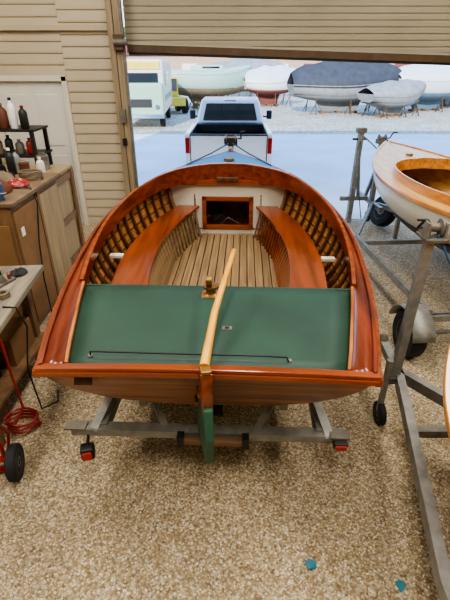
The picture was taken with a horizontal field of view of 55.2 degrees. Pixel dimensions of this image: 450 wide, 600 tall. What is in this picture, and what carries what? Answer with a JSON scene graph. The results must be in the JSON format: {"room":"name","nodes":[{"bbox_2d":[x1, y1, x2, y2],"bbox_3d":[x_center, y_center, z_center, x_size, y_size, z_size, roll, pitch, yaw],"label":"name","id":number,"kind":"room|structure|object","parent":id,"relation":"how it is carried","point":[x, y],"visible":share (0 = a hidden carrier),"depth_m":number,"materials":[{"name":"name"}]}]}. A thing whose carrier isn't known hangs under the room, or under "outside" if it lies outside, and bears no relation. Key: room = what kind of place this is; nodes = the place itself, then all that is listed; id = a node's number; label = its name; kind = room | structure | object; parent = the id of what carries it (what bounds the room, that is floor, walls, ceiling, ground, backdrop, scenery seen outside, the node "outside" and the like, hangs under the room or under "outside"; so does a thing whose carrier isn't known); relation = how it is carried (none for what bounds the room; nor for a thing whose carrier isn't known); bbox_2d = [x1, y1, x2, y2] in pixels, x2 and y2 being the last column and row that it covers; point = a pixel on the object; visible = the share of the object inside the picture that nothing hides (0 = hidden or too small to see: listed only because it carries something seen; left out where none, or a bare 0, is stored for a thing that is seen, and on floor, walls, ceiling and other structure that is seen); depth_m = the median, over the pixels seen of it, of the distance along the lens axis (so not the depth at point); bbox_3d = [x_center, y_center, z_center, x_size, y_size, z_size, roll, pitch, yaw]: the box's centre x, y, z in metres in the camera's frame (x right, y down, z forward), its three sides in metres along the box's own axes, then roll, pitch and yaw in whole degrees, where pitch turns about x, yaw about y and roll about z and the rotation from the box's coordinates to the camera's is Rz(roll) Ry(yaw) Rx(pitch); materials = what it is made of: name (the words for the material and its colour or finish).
{"room":"boat workshop","nodes":[
{"label":"boat workshop","id":0,"kind":"room"},
{"bbox_2d":[0,139,7,169],"bbox_3d":[-4.905,-4.092,6.698,2.190,6.000,0.122,0,28,0],"label":"wall","id":1,"kind":"structure","parent":0,"point":[3,159],"depth_m":7.54,"materials":[{"name":"beige"}]},
{"bbox_2d":[0,132,5,148],"bbox_3d":[-3.775,-2.513,7.500,0.080,2.460,0.120,0,28,0],"label":"frame","id":2,"kind":"object","parent":1,"relation":"attached to","point":[2,134],"visible":0.02,"depth_m":7.31,"materials":[{"name":"beige paint"}]},
{"bbox_2d":[0,75,65,80],"bbox_3d":[-3.180,-3.572,6.925,1.260,0.080,0.120,0,28,0],"label":"door frame","id":3,"kind":"structure","parent":1,"relation":"in","point":[2,77],"depth_m":6.87,"materials":[{"name":"beige paint"}]},
{"bbox_2d":[0,81,83,223],"bbox_3d":[-3.180,-2.501,7.540,1.100,2.400,0.050,0,28,0],"label":"leaf","id":4,"kind":"object","parent":3,"relation":"attached to","point":[30,88],"visible":0.17,"depth_m":7.12,"materials":[{"name":"white paint"}]},
{"bbox_2d":[5,94,36,145],"bbox_3d":[-3.430,-3.015,7.229,0.360,0.800,0.020,0,28,0],"label":"panel","id":5,"kind":"object","parent":4,"relation":"attached to","point":[16,99],"visible":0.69,"depth_m":7.13,"materials":[{"name":"white paint"}]},
{"bbox_2d":[20,158,34,164],"bbox_3d":[-3.430,-2.180,7.683,0.360,0.780,0.020,0,28,0],"label":"panel","id":6,"kind":"object","parent":4,"relation":"attached to","point":[31,161],"visible":0.02,"depth_m":7.53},
{"bbox_2d":[35,94,65,145],"bbox_3d":[-2.930,-3.015,7.229,0.360,0.800,0.020,0,28,0],"label":"panel","id":7,"kind":"object","parent":4,"relation":"attached to","point":[47,104],"visible":0.92,"depth_m":7.20,"materials":[{"name":"white paint"}]},
{"bbox_2d":[52,155,68,164],"bbox_3d":[-2.930,-2.180,7.683,0.360,0.780,0.020,0,28,0],"label":"panel","id":8,"kind":"object","parent":4,"relation":"attached to","point":[57,159],"visible":0.24,"depth_m":7.52,"materials":[{"name":"white paint"}]},
{"bbox_2d":[0,0,65,74],"bbox_3d":[-3.180,-5.173,6.111,1.260,3.520,0.122,0,29,0],"label":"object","id":9,"kind":"object","parent":1,"relation":"attached to","point":[21,52],"depth_m":6.69,"materials":[{"name":"beige wood"}]},
{"bbox_2d":[0,25,107,30],"bbox_3d":[-3.900,-4.155,6.563,4.200,0.070,0.050,0,28,0],"label":"trim","id":10,"kind":"structure","parent":1,"relation":"attached to","point":[2,27],"depth_m":6.55,"materials":[{"name":"beige wood"}]},
{"bbox_2d":[61,76,88,224],"bbox_3d":[-2.585,-2.513,7.500,0.080,2.460,0.120,0,28,0],"label":"frame","id":11,"kind":"object","parent":1,"relation":"attached to","point":[66,94],"visible":0.93,"depth_m":7.40,"materials":[{"name":"beige paint"}]},
{"bbox_2d":[122,0,449,53],"bbox_3d":[1.680,-4.696,6.345,6.440,1.838,0.026,0,28,0],"label":"garage door","id":12,"kind":"structure","parent":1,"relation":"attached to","point":[423,26],"depth_m":6.59,"materials":[{"name":"wood"}]},
{"bbox_2d":[128,44,449,62],"bbox_3d":[1.700,-3.844,6.754,6.403,0.290,0.070,0,28,0],"label":"bottom bar","id":13,"kind":"object","parent":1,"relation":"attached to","point":[132,48],"visible":1,"depth_m":6.71,"materials":[{"name":"metal"}]},
{"bbox_2d":[128,42,449,54],"bbox_3d":[1.700,-3.891,6.706,6.401,0.215,0.040,0,28,0],"label":"flange","id":14,"kind":"object","parent":13,"relation":"on","point":[128,42],"visible":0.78,"depth_m":6.68,"materials":[{"name":"metal"}]},
{"bbox_2d":[129,52,449,64],"bbox_3d":[1.700,-3.787,6.785,6.401,0.230,0.040,0,29,0],"label":"seal","id":15,"kind":"object","parent":13,"relation":"attached to","point":[130,53],"depth_m":6.76,"materials":[{"name":"black rubber"}]},
{"bbox_2d":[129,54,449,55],"bbox_3d":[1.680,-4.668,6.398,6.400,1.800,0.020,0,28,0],"label":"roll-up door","id":16,"kind":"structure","parent":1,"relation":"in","point":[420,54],"depth_m":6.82,"materials":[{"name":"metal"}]},
{"bbox_2d":[55,0,125,223],"bbox_3d":[-2.165,-4.092,6.698,0.770,6.000,0.122,0,29,0],"label":"siding","id":17,"kind":"object","parent":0,"point":[86,54],"depth_m":7.11,"materials":[{"name":"beige wood"}]},
{"bbox_2d":[0,219,449,599],"bbox_3d":[1.000,1.784,2.163,14.000,0.001,14.100,0,29,0],"label":"floor","id":18,"kind":"structure","parent":0,"point":[402,258],"depth_m":2.90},
{"bbox_2d":[0,424,24,481],"bbox_3d":[-1.680,0.884,2.894,0.440,0.884,0.310,-6,29,-11],"label":"hand truck","id":19,"kind":"object","parent":18,"relation":"on","point":[12,460],"visible":1,"depth_m":3.00,"materials":[{"name":"rubber"}]},
{"bbox_2d":[0,337,41,433],"bbox_3d":[-1.641,0.668,3.321,0.275,0.846,0.220,0,28,0],"label":"air hose","id":20,"kind":"object","parent":18,"relation":"on","point":[10,425],"visible":1,"depth_m":3.42,"materials":[{"name":"red rubber"}]},
{"bbox_2d":[0,265,43,447],"bbox_3d":[-2.050,0.458,3.604,0.800,0.955,1.502,-2,29,-4],"label":"workbench","id":21,"kind":"object","parent":18,"relation":"on","point":[12,329],"visible":0.85,"depth_m":3.73,"materials":[{"name":"brown wood"}]},
{"bbox_2d":[0,289,10,299],"bbox_3d":[-1.800,-0.043,3.481,0.110,0.040,0.110,0,28,0],"label":"tape roll","id":22,"kind":"object","parent":21,"relation":"on","point":[4,294],"visible":1,"depth_m":3.47,"materials":[{"name":"paper"}]},
{"bbox_2d":[0,272,15,287],"bbox_3d":[-1.900,-0.176,3.659,0.060,0.104,0.240,10,30,17],"label":"plane","id":23,"kind":"object","parent":21,"relation":"on","point":[4,281],"visible":1,"depth_m":3.69,"materials":[{"name":"brown wood"}]},
{"bbox_2d":[10,267,27,276],"bbox_3d":[-1.861,-0.255,3.863,0.147,0.052,0.170,24,37,37],"label":"rag","id":24,"kind":"object","parent":21,"relation":"on","point":[20,271],"visible":0.86,"depth_m":3.84,"materials":[{"name":"fabric"}]},
{"bbox_2d":[0,332,43,408],"bbox_3d":[-2.050,0.614,3.690,0.650,0.030,1.200,0,29,0],"label":"shelf","id":25,"kind":"object","parent":21,"relation":"attached to","point":[6,384],"depth_m":3.69,"materials":[{"name":"brown wood"}]},
{"bbox_2d":[0,125,52,170],"bbox_3d":[-3.150,-1.733,6.740,0.900,1.815,0.560,0,28,0],"label":"shelf","id":26,"kind":"object","parent":18,"relation":"on","point":[33,128],"visible":0.08,"depth_m":6.30,"materials":[{"name":"black plastic"}]},
{"bbox_2d":[0,141,4,153],"bbox_3d":[-3.310,-2.261,6.305,0.100,0.222,0.100,0,28,0],"label":"spray bottle","id":27,"kind":"object","parent":26,"relation":"on","point":[1,143],"visible":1,"depth_m":6.30,"materials":[{"name":"plastic"}]},
{"bbox_2d":[0,103,9,128],"bbox_3d":[-3.170,-2.617,6.112,0.150,0.333,0.150,0,28,0],"label":"bottle","id":28,"kind":"object","parent":26,"relation":"on","point":[4,121],"visible":1,"depth_m":6.09,"materials":[{"name":"plastic"}]},
{"bbox_2d":[4,135,13,152],"bbox_3d":[-3.160,-2.279,6.296,0.110,0.263,0.110,0,28,0],"label":"bottle","id":29,"kind":"object","parent":26,"relation":"on","point":[8,142],"visible":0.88,"depth_m":6.25,"materials":[{"name":"black plastic"}]},
{"bbox_2d":[7,97,18,128],"bbox_3d":[-3.020,-2.648,6.095,0.110,0.404,0.110,0,28,0],"label":"bottle","id":30,"kind":"object","parent":26,"relation":"on","point":[11,110],"visible":1,"depth_m":6.07,"materials":[{"name":"white paint"}]},
{"bbox_2d":[15,139,25,153],"bbox_3d":[-3.010,-2.252,6.310,0.120,0.202,0.120,0,28,0],"label":"bottle","id":31,"kind":"object","parent":26,"relation":"on","point":[20,149],"visible":0.98,"depth_m":6.28,"materials":[{"name":"beige plastic"}]},
{"bbox_2d":[18,105,29,128],"bbox_3d":[-2.870,-2.604,6.119,0.120,0.303,0.120,0,28,0],"label":"bottle","id":32,"kind":"object","parent":26,"relation":"on","point":[23,117],"visible":1,"depth_m":6.09,"materials":[{"name":"black plastic"}]},
{"bbox_2d":[26,138,32,153],"bbox_3d":[-2.860,-2.261,6.305,0.100,0.222,0.100,0,28,0],"label":"bottle","id":33,"kind":"object","parent":26,"relation":"on","point":[28,142],"visible":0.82,"depth_m":6.27,"materials":[{"name":"red paint"}]},
{"bbox_2d":[2,306,58,408],"bbox_3d":[-1.557,0.477,3.548,0.260,0.969,0.220,-19,34,-31],"label":"extension cord","id":34,"kind":"object","parent":18,"relation":"on","point":[16,308],"visible":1,"depth_m":3.48,"materials":[{"name":"black plastic"}]},
{"bbox_2d":[0,169,71,325],"bbox_3d":[-2.421,-0.668,5.056,1.057,1.549,1.415,0,28,0],"label":"cabinet","id":35,"kind":"object","parent":18,"relation":"on","point":[32,228],"depth_m":4.86,"materials":[{"name":"brown wood"}]},
{"bbox_2d":[0,182,5,199],"bbox_3d":[-2.233,-1.053,4.198,0.160,0.160,0.186,-15,32,-26],"label":"bench vise","id":36,"kind":"object","parent":35,"relation":"on","point":[2,193],"visible":1,"depth_m":4.20,"materials":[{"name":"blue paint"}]},
{"bbox_2d":[0,179,12,192],"bbox_3d":[-2.428,-1.223,4.398,0.360,0.269,0.314,9,30,16],"label":"tool bag","id":37,"kind":"object","parent":35,"relation":"on","point":[7,188],"visible":0.85,"depth_m":4.44,"materials":[{"name":"leather"}]},
{"bbox_2d":[0,164,14,181],"bbox_3d":[-2.503,-1.393,4.756,0.324,0.226,0.289,-19,34,-31],"label":"canvas bag","id":38,"kind":"object","parent":35,"relation":"on","point":[5,176],"visible":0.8,"depth_m":4.75,"materials":[{"name":"beige fabric"}]},
{"bbox_2d":[5,148,16,173],"bbox_3d":[-2.600,-1.683,5.208,0.100,0.303,0.100,0,28,0],"label":"glue bottle","id":39,"kind":"object","parent":35,"relation":"on","point":[10,161],"visible":0.91,"depth_m":5.18,"materials":[{"name":"black plastic"}]},
{"bbox_2d":[7,178,28,188],"bbox_3d":[-2.283,-1.288,4.713,0.249,0.082,0.225,-7,29,-13],"label":"pile","id":40,"kind":"object","parent":35,"relation":"on","point":[18,182],"visible":0.87,"depth_m":4.66,"materials":[{"name":"red fabric"}]},
{"bbox_2d":[18,160,29,169],"bbox_3d":[-2.430,-1.610,5.214,0.128,0.170,0.124,0,28,0],"label":"paint can","id":41,"kind":"object","parent":35,"relation":"on","point":[22,165],"visible":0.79,"depth_m":5.17,"materials":[{"name":"metal"}]},
{"bbox_2d":[7,165,84,265],"bbox_3d":[-2.590,-1.162,6.174,0.780,1.350,0.860,0,28,0],"label":"cabinet","id":42,"kind":"object","parent":18,"relation":"on","point":[66,186],"visible":0.3,"depth_m":6.22,"materials":[{"name":"brown wood"}]},
{"bbox_2d":[12,149,19,171],"bbox_3d":[-2.750,-1.828,5.664,0.100,0.303,0.100,0,28,0],"label":"glue bottle","id":43,"kind":"object","parent":42,"relation":"on","point":[16,156],"visible":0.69,"depth_m":5.62,"materials":[{"name":"plastic"}]},
{"bbox_2d":[36,157,45,171],"bbox_3d":[-2.400,-1.744,5.596,0.100,0.222,0.100,0,28,0],"label":"glue bottle","id":44,"kind":"object","parent":42,"relation":"on","point":[40,165],"visible":0.82,"depth_m":5.55,"materials":[{"name":"beige paint"}]},
{"bbox_2d":[36,153,50,169],"bbox_3d":[-2.500,-1.911,5.904,0.168,0.220,0.165,0,28,0],"label":"paint can","id":45,"kind":"object","parent":42,"relation":"on","point":[44,158],"visible":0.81,"depth_m":5.87,"materials":[{"name":"metal"}]},
{"bbox_2d":[104,0,138,195],"bbox_3d":[-1.607,-3.452,6.777,0.295,4.800,0.355,0,28,0],"label":"post","id":46,"kind":"object","parent":18,"relation":"on","point":[113,8],"visible":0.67,"depth_m":6.80,"materials":[{"name":"beige wood"}]},
{"bbox_2d":[123,138,126,145],"bbox_3d":[-1.660,-2.626,7.142,0.060,0.110,0.050,0,29,0],"label":"switch","id":47,"kind":"object","parent":46,"relation":"attached to","point":[124,139],"depth_m":7.12,"materials":[{"name":"black plastic"}]},
{"bbox_2d":[64,131,349,460],"bbox_3d":[0.008,-0.690,4.800,2.160,1.832,5.202,1,29,2],"label":"trailer","id":48,"kind":"object","parent":18,"relation":"on","point":[103,424],"visible":0.18,"depth_m":2.85,"materials":[{"name":"metal"}]},
{"bbox_2d":[80,442,95,459],"bbox_3d":[-0.918,1.011,2.875,0.090,0.090,0.080,-6,29,-11],"label":"tail light","id":49,"kind":"object","parent":48,"relation":"attached to","point":[87,450],"depth_m":2.84,"materials":[{"name":"black plastic"}]},
{"bbox_2d":[32,148,383,462],"bbox_3d":[-0.018,-0.526,4.179,2.370,1.097,4.572,1,29,2],"label":"catboat","id":50,"kind":"object","parent":48,"relation":"on","point":[223,278],"visible":1,"depth_m":2.96,"materials":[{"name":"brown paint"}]},
{"bbox_2d":[332,440,347,448],"bbox_3d":[0.742,0.929,2.774,0.090,0.050,0.060,1,29,2],"label":"tail light","id":51,"kind":"object","parent":48,"relation":"attached to","point":[337,444],"depth_m":2.75,"materials":[{"name":"red plastic"}]},
{"bbox_2d":[0,285,449,599],"bbox_3d":[0.201,0.826,3.921,4.812,0.007,4.311,0,28,0],"label":"gravel","id":52,"kind":"object","parent":18,"relation":"on","point":[387,286],"visible":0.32,"depth_m":2.92,"materials":[{"name":"beige gravel"}]},
{"bbox_2d":[305,558,316,569],"bbox_3d":[0.511,1.562,2.547,0.065,0.012,0.065,-10,30,-18],"label":"paper scrap","id":53,"kind":"object","parent":18,"relation":"on","point":[311,564],"visible":1,"depth_m":2.54,"materials":[{"name":"teal paper"}]},
{"bbox_2d":[370,196,395,226],"bbox_3d":[2.880,-1.615,7.794,0.332,0.567,0.560,-10,30,-17],"label":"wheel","id":54,"kind":"object","parent":18,"relation":"on","point":[385,218],"visible":0.61,"depth_m":7.74,"materials":[{"name":"rubber"}]},
{"bbox_2d":[339,127,449,356],"bbox_3d":[2.744,-1.252,5.973,2.300,1.700,4.836,-2,29,-4],"label":"trailer","id":55,"kind":"object","parent":18,"relation":"on","point":[424,332],"visible":0.84,"depth_m":5.50,"materials":[{"name":"metal"}]},
{"bbox_2d":[372,141,449,243],"bbox_3d":[2.770,-1.363,5.498,1.655,0.738,3.784,-2,29,-4],"label":"dinghy","id":56,"kind":"object","parent":55,"relation":"on","point":[413,182],"visible":0.92,"depth_m":5.59,"materials":[{"name":"white wood"}]},
{"bbox_2d":[395,580,406,591],"bbox_3d":[0.992,1.619,2.443,0.061,0.012,0.054,-22,36,-35],"label":"paper scrap","id":57,"kind":"object","parent":18,"relation":"on","point":[401,585],"visible":1,"depth_m":2.44,"materials":[{"name":"teal paper"}]},
{"bbox_2d":[373,218,449,599],"bbox_3d":[1.710,0.760,2.236,1.780,1.730,3.325,0,28,0],"label":"trailer","id":58,"kind":"object","parent":18,"relation":"on","point":[431,233],"visible":0.97,"depth_m":2.97,"materials":[{"name":"metal"}]},
{"bbox_2d":[443,345,449,440],"bbox_3d":[1.664,0.866,1.938,1.255,0.618,2.634,2,29,3],"label":"dinghy","id":59,"kind":"object","parent":58,"relation":"on","point":[446,380],"visible":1,"depth_m":2.27,"materials":[{"name":"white wood"}]},
{"bbox_2d":[132,92,449,133],"bbox_3d":[15.000,-33.493,67.157,150.000,0.001,110.000,0,29,0],"label":"ground","id":60,"kind":"structure","parent":0,"point":[286,119],"depth_m":23.66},
{"bbox_2d":[127,59,171,125],"bbox_3d":[-4.090,-10.851,22.395,2.320,2.900,6.275,-1,29,-3],"label":"camper van","id":61,"kind":"object","parent":60,"relation":"on","point":[150,87],"visible":0.75,"depth_m":19.77,"materials":[{"name":"beige paint"}]},
{"bbox_2d":[131,99,151,107],"bbox_3d":[-3.941,-9.098,19.901,1.100,0.350,0.030,-1,29,-3],"label":"grille","id":62,"kind":"object","parent":61,"relation":"attached to","point":[135,103],"depth_m":19.89,"materials":[{"name":"black plastic"}]},
{"bbox_2d":[171,76,188,112],"bbox_3d":[-3.609,-12.942,27.137,2.000,2.050,2.650,-10,30,-17],"label":"loader","id":63,"kind":"object","parent":60,"relation":"on","point":[180,103],"visible":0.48,"depth_m":26.71,"materials":[{"name":"yellow metal"}]},
{"bbox_2d":[171,64,251,109],"bbox_3d":[-0.997,-15.155,30.509,6.635,2.739,3.149,-14,32,-24],"label":"sailboat","id":64,"kind":"object","parent":60,"relation":"on","point":[199,82],"visible":0.81,"depth_m":29.25,"materials":[{"name":"paint"}]},
{"bbox_2d":[202,66,219,67],"bbox_3d":[-0.961,-15.845,29.287,1.320,0.120,0.030,-14,32,-24],"label":"light","id":65,"kind":"object","parent":64,"relation":"attached to","point":[202,66],"depth_m":29.27,"materials":[{"name":"glass"}]},
{"bbox_2d":[211,58,284,96],"bbox_3d":[1.986,-20.216,39.229,7.036,3.311,2.950,-1,29,-2],"label":"covered boat","id":66,"kind":"object","parent":60,"relation":"on","point":[236,62],"visible":0.1,"depth_m":38.29,"materials":[{"name":"white plastic"}]},
{"bbox_2d":[125,46,413,69],"bbox_3d":[6.000,-29.760,54.391,48.000,5.600,8.800,0,28,0],"label":"shed","id":67,"kind":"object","parent":60,"relation":"on","point":[176,62],"visible":0.06,"depth_m":50.73,"materials":[{"name":"beige paint"}]},
{"bbox_2d":[244,65,295,106],"bbox_3d":[3.440,-15.819,31.755,4.436,2.718,2.540,-6,29,-11],"label":"sailboat","id":68,"kind":"object","parent":60,"relation":"on","point":[267,82],"visible":0.73,"depth_m":30.86,"materials":[{"name":"white paint"}]},
{"bbox_2d":[287,61,401,114],"bbox_3d":[7.568,-13.327,26.759,7.236,3.106,2.746,-3,29,-5],"label":"covered boat","id":69,"kind":"object","parent":60,"relation":"on","point":[334,86],"visible":0.72,"depth_m":25.81,"materials":[{"name":"blue fabric"}]},
{"bbox_2d":[356,79,425,118],"bbox_3d":[10.008,-11.897,25.311,4.835,1.979,2.149,-14,32,-24],"label":"covered boat","id":70,"kind":"object","parent":60,"relation":"on","point":[389,97],"visible":1,"depth_m":24.51,"materials":[{"name":"grey paint"}]},
{"bbox_2d":[399,64,449,112],"bbox_3d":[13.679,-14.042,28.220,6.535,2.968,2.745,-9,30,-16],"label":"sailboat","id":71,"kind":"object","parent":60,"relation":"on","point":[436,78],"visible":0.57,"depth_m":26.99,"materials":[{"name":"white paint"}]},
{"bbox_2d":[440,98,449,107],"bbox_3d":[17.520,-16.176,31.890,7.035,3.215,2.950,-15,32,-26],"label":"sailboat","id":72,"kind":"object","parent":60,"relation":"on","point":[447,101],"visible":0.04,"depth_m":31.90,"materials":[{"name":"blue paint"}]},
{"bbox_2d":[134,134,449,218],"bbox_3d":[8.000,-4.415,13.590,44.000,0.001,11.900,0,29,0],"label":"concrete apron","id":73,"kind":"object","parent":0,"point":[324,162],"visible":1,"depth_m":14.49,"materials":[{"name":"grey concrete"}]},
{"bbox_2d":[185,97,271,163],"bbox_3d":[0.153,-4.748,12.265,2.420,1.840,6.000,1,29,1],"label":"pickup truck","id":74,"kind":"object","parent":73,"relation":"on","point":[218,117],"visible":0.8,"depth_m":11.11,"materials":[{"name":"metal"}]},
{"bbox_2d":[185,138,189,152],"bbox_3d":[-0.855,-3.512,9.779,0.100,0.340,0.050,1,29,1],"label":"tail lamp","id":75,"kind":"object","parent":74,"relation":"attached to","point":[187,140],"depth_m":9.76,"materials":[{"name":"red plastic"}]},
{"bbox_2d":[190,110,197,118],"bbox_3d":[-0.906,-5.500,12.749,0.261,0.240,0.083,0,29,0],"label":"mirror","id":76,"kind":"object","parent":74,"relation":"attached to","point":[192,112],"depth_m":12.72,"materials":[{"name":"black plastic"}]},
{"bbox_2d":[263,110,271,118],"bbox_3d":[1.253,-5.472,12.699,0.260,0.240,0.086,0,29,0],"label":"mirror","id":77,"kind":"object","parent":74,"relation":"attached to","point":[269,112],"depth_m":12.67,"materials":[{"name":"black plastic"}]},
{"bbox_2d":[267,138,271,153],"bbox_3d":[1.015,-3.488,9.736,0.100,0.340,0.050,1,29,1],"label":"tail lamp","id":78,"kind":"object","parent":74,"relation":"attached to","point":[269,140],"depth_m":9.72,"materials":[{"name":"red plastic"}]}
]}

